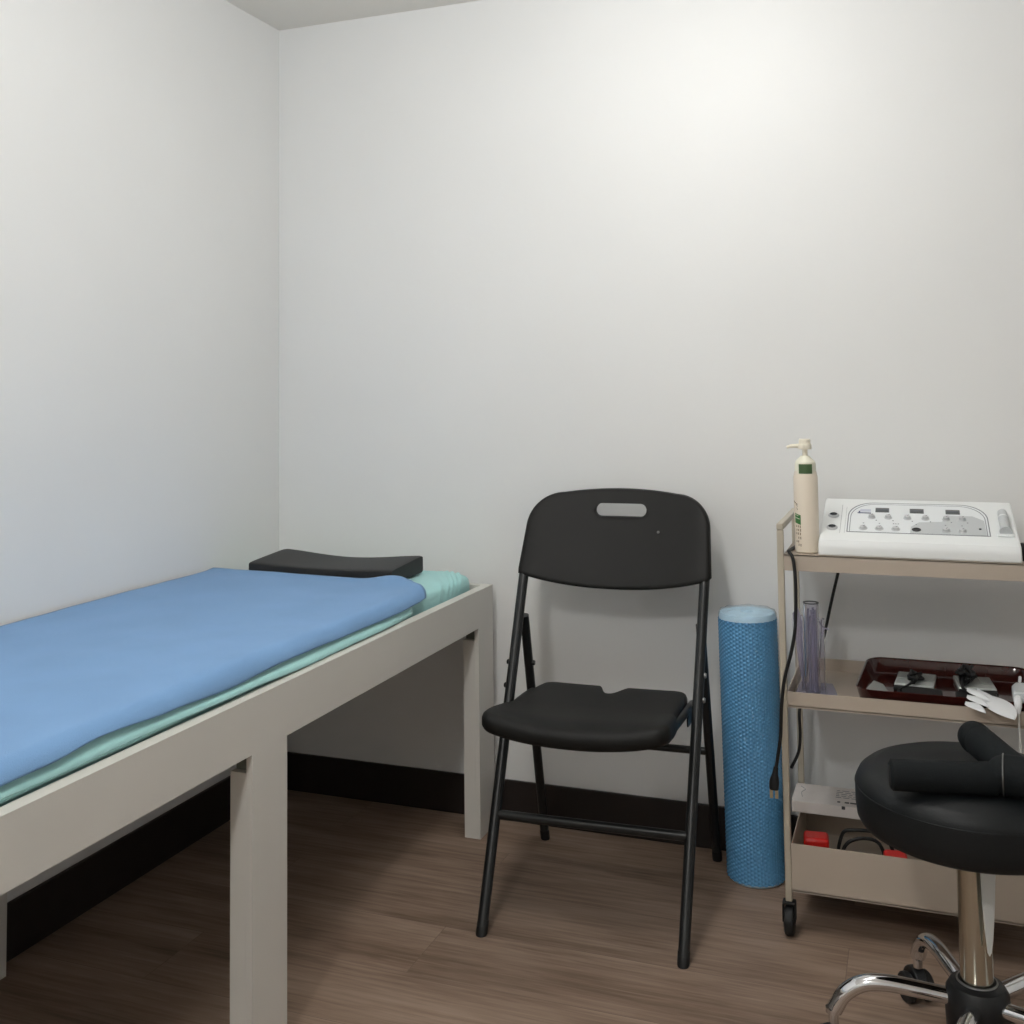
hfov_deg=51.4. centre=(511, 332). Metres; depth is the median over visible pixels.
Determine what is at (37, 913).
baseboard
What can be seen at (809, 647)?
acrylic stand
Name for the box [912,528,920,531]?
socket
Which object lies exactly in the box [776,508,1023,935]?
trolley
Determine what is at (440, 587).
mattress
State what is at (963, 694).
pad
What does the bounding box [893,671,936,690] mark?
case
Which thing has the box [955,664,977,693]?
cable bundle
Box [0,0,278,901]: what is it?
wall
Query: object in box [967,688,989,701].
pad
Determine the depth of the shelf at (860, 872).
2.05 m
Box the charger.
[1012,676,1023,752]
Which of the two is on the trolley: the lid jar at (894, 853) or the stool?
the lid jar at (894, 853)
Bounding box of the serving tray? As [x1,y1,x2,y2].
[856,657,1023,711]
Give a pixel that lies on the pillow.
(285, 560)
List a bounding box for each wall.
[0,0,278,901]
[279,0,1023,814]
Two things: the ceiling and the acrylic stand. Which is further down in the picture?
the acrylic stand
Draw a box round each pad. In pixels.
[902,687,942,695]
[955,691,997,697]
[965,701,985,713]
[966,695,988,707]
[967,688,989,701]
[977,688,1016,719]
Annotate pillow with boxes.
[249,549,422,577]
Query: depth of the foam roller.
2.32 m
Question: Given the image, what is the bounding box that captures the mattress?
[0,570,469,806]
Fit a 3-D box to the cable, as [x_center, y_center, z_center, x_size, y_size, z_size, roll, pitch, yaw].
[0.725,1.055,2.140,0.137,0.085,0.085,-1,-3,13]
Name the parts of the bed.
leg, leg, rail, leg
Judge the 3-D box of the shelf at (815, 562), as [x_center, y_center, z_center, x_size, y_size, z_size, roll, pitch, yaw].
[0.822,0.460,2.189,0.481,0.033,0.292,-2,-3,21]
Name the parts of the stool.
caster stem, arm, caster stem, arm, seat, arm, height lever, arm, arm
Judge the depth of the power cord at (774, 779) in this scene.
2.10 m
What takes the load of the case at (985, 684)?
in the serving tray
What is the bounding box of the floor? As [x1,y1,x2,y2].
[0,790,1023,1023]
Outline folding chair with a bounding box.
[476,488,721,968]
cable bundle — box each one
[897,669,924,691]
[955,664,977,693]
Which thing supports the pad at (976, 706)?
on the trolley
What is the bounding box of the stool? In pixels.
[822,741,1023,1023]
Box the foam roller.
[718,606,784,888]
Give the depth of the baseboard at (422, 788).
2.73 m
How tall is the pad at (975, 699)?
0.010 m
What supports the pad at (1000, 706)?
on the serving tray
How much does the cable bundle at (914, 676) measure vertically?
0.019 m
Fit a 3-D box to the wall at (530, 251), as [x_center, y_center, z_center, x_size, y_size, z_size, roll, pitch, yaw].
[0.771,0.150,2.489,3.010,2.112,0.080,-2,-3,21]
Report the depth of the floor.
2.10 m
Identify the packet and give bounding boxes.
[866,681,887,690]
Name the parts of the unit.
knob, knob, knob, knob, knob, knob, control panel, knob, knob, knob, knob, knob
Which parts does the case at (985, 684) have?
lid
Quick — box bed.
[0,583,493,1023]
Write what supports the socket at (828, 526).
attached to the unit
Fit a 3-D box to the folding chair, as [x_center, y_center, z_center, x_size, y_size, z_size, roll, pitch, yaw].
[0.190,0.780,2.278,0.446,0.844,0.542,-2,-3,18]
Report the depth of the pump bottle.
2.15 m
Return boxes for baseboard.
[6,776,229,962]
[287,751,797,850]
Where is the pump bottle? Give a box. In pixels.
[786,439,818,553]
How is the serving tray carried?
on the trolley
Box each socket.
[826,524,837,529]
[828,512,838,517]
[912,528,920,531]
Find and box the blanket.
[0,568,425,786]
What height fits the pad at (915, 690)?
0.012 m
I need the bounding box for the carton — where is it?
[792,783,860,819]
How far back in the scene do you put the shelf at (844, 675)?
2.07 m
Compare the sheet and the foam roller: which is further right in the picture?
the foam roller
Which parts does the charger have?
cord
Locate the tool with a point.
(998, 769)
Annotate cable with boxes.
[837,828,893,854]
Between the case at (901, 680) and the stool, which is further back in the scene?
the case at (901, 680)
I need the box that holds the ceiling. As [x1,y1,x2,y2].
[226,0,478,30]
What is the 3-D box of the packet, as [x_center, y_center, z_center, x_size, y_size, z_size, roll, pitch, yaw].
[0.741,0.722,2.145,0.054,0.014,0.093,-3,-4,36]
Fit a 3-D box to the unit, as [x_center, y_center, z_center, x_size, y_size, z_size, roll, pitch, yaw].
[0.831,0.397,2.159,0.389,0.092,0.225,-2,-3,21]
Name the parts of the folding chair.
leg, seat rail, leg, seat, backrest, seat rail, hinge plate, leg, leg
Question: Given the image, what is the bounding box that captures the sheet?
[0,607,412,799]
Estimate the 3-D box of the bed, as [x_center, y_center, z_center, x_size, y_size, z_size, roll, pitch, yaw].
[-0.720,0.891,1.801,0.649,0.592,2.105,-2,-3,21]
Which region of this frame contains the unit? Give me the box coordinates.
[818,499,1023,562]
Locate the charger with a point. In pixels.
(1017, 688)
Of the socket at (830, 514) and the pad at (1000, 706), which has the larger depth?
the socket at (830, 514)
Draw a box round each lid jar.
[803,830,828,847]
[883,850,907,858]
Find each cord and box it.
[769,545,797,798]
[790,573,839,768]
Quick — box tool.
[887,721,1023,798]
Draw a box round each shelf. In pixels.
[784,540,1023,581]
[787,658,1023,728]
[791,812,1023,925]
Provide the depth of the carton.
2.26 m
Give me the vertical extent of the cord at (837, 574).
0.458 m
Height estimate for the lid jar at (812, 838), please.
0.074 m
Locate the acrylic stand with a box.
[792,601,836,694]
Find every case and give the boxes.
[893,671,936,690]
[953,675,998,696]
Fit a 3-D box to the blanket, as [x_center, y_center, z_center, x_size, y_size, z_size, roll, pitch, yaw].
[-0.778,0.547,1.695,0.623,0.045,1.835,-2,-3,21]

